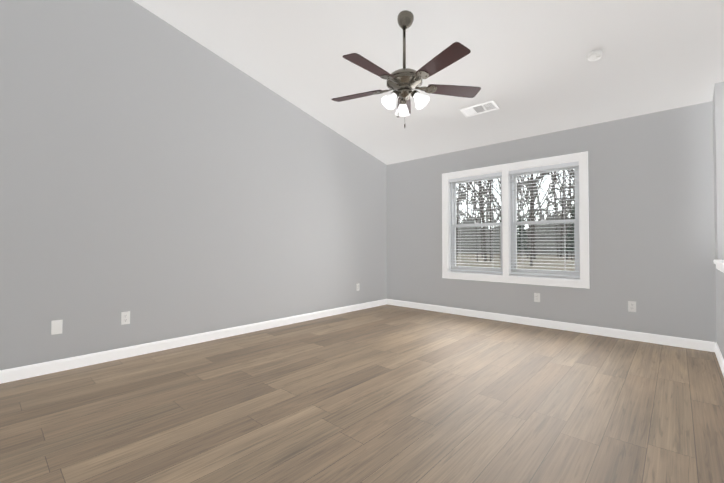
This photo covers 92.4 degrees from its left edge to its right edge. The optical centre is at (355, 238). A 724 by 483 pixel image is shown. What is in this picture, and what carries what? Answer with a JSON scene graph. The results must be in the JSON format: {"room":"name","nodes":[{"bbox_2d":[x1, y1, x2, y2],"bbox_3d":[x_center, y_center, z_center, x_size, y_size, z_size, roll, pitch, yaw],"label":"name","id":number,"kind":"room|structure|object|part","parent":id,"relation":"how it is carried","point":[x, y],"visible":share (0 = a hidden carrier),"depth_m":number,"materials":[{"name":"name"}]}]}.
{"room":"empty living room","nodes":[
{"label":"empty living room","id":0,"kind":"room"},
{"bbox_2d":[0,0,386,369],"bbox_3d":[-1.722,-0.860,3.756,0.160,4.117,6.820,-1,-1,43],"label":"wall","id":1,"kind":"structure","parent":0,"point":[160,179],"depth_m":3.37,"materials":[{"name":"paint"}]},
{"bbox_2d":[51,320,62,334],"bbox_3d":[-2.438,0.721,2.831,0.007,0.115,0.070,-1,-1,43],"label":"electrical outlet","id":2,"kind":"object","parent":1,"relation":"attached to","point":[56,326],"visible":1,"depth_m":2.83,"materials":[{"name":"white plastic"}]},
{"bbox_2d":[121,311,129,324],"bbox_3d":[-2.111,0.727,3.184,0.008,0.115,0.070,-1,-1,43],"label":"electrical outlet","id":3,"kind":"object","parent":1,"relation":"attached to","point":[125,317],"visible":1,"depth_m":3.18,"materials":[{"name":"white plastic"}]},
{"bbox_2d":[0,299,386,383],"bbox_3d":[-1.658,1.050,3.664,0.014,0.095,6.500,-1,-1,43],"label":"baseboard","id":4,"kind":"structure","parent":1,"relation":"attached to","point":[25,372],"depth_m":3.36,"materials":[{"name":"white wood"}]},
{"bbox_2d":[0,304,723,482],"bbox_3d":[0.309,1.126,1.842,5.974,0.120,7.100,-1,-1,43],"label":"floor","id":5,"kind":"structure","parent":0,"point":[386,393],"depth_m":2.17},
{"bbox_2d":[133,0,723,164],"bbox_3d":[0.309,-2.186,1.900,5.974,1.773,7.100,-1,-1,43],"label":"ceiling","id":6,"kind":"structure","parent":0,"point":[529,68],"depth_m":3.34,"materials":[{"name":"white paint"}]},
{"bbox_2d":[332,10,480,127],"bbox_3d":[0.378,-1.416,2.910,1.318,1.000,1.261,-1,-1,43],"label":"ceiling fan","id":7,"kind":"object","parent":6,"relation":"hanging from","point":[403,82],"visible":1,"depth_m":2.88,"materials":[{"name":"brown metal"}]},
{"bbox_2d":[460,100,498,117],"bbox_3d":[1.451,-1.525,4.086,0.400,0.048,0.182,-1,-1,43],"label":"ceiling vent","id":8,"kind":"object","parent":6,"relation":"in","point":[481,108],"visible":1,"depth_m":4.08,"materials":[{"name":"white metal"}]},
{"bbox_2d":[587,50,601,60],"bbox_3d":[2.097,-1.606,3.049,0.110,0.054,0.110,-1,-1,43],"label":"smoke detector","id":9,"kind":"object","parent":6,"relation":"attached to","point":[594,55],"visible":0.94,"depth_m":3.02,"materials":[{"name":"white plastic"}]},
{"bbox_2d":[387,101,716,342],"bbox_3d":[2.570,-0.119,4.309,5.974,2.655,0.160,-1,-1,43],"label":"wall","id":10,"kind":"structure","parent":0,"point":[651,216],"depth_m":3.88,"materials":[{"name":"grey paint"}]},
{"bbox_2d":[442,151,589,288],"bbox_3d":[2.081,-0.210,4.754,1.886,1.602,0.194,-1,-1,43],"label":"window","id":11,"kind":"structure","parent":10,"relation":"in","point":[583,280],"depth_m":4.67,"materials":[{"name":"white wood"}]},
{"bbox_2d":[448,161,579,277],"bbox_3d":[2.051,-0.222,4.722,1.706,1.391,0.074,-1,-1,43],"label":"window blinds","id":12,"kind":"object","parent":11,"relation":"attached to","point":[531,170],"visible":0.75,"depth_m":4.58,"materials":[{"name":"white plastic"}]},
{"bbox_3d":[2.106,-0.209,4.781,1.698,1.414,0.080,-1,-1,43],"label":"window sashes","id":13,"kind":"part","parent":11,"relation":"part of","materials":[{"name":"white plastic"}]},
{"bbox_3d":[2.105,-0.222,4.780,1.578,1.269,0.031,-1,-1,43],"label":"glass","id":14,"kind":"part","parent":11,"relation":"part of","materials":[{"name":"clear glass"}]},
{"bbox_2d":[534,293,539,301],"bbox_3d":[2.308,0.748,4.423,0.070,0.115,0.008,-1,-1,43],"label":"electrical outlet","id":15,"kind":"object","parent":10,"relation":"attached to","point":[536,297],"visible":1,"depth_m":4.42,"materials":[{"name":"white plastic"}]},
{"bbox_2d":[387,299,714,351],"bbox_3d":[2.005,1.068,4.693,3.966,0.095,0.014,-1,-1,43],"label":"baseboard","id":16,"kind":"structure","parent":10,"relation":"attached to","point":[659,339],"depth_m":4.14,"materials":[{"name":"white wood"}]},
{"bbox_2d":[628,301,635,311],"bbox_3d":[3.005,0.737,3.778,0.070,0.115,0.008,-1,-1,43],"label":"electrical outlet","id":17,"kind":"object","parent":10,"relation":"attached to","point":[631,306],"visible":1,"depth_m":3.78,"materials":[{"name":"white plastic"}]},
{"bbox_2d":[712,82,723,358],"bbox_3d":[1.317,-0.167,0.933,0.130,2.634,6.500,-1,-1,43],"label":"wall","id":18,"kind":"structure","parent":0,"point":[718,125],"depth_m":3.14,"materials":[{"name":"grey paint"}]},
{"bbox_2d":[714,260,723,272],"bbox_3d":[1.218,0.188,0.821,0.186,0.080,6.190,-1,-1,43],"label":"trim","id":19,"kind":"structure","parent":18,"relation":"attached to","point":[719,265],"depth_m":2.79,"materials":[{"name":"white wood"}]},
{"bbox_2d":[715,342,723,376],"bbox_3d":[1.264,1.003,0.962,0.014,0.095,6.500,-1,-1,43],"label":"baseboard","id":20,"kind":"structure","parent":18,"relation":"attached to","point":[719,356],"depth_m":2.98,"materials":[{"name":"white wood"}]},
{"label":"outside","id":21,"kind":"structure","parent":0,"visible":0},
{"bbox_2d":[456,254,574,270],"bbox_3d":[31.266,2.415,39.258,160.000,0.200,89.500,-1,-1,43],"label":"ground","id":22,"kind":"structure","parent":21,"point":[542,257],"depth_m":32.12,"materials":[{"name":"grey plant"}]},
{"bbox_2d":[456,170,574,265],"bbox_3d":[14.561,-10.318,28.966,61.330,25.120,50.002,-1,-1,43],"label":"tree","id":23,"kind":"object","parent":22,"relation":"on","point":[523,241],"depth_m":39.18,"materials":[{"name":"grey plant"}]},
{"bbox_2d":[456,169,574,255],"bbox_3d":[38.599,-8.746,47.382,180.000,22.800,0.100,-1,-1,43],"label":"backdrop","id":24,"kind":"structure","parent":21,"point":[541,216],"depth_m":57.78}
]}

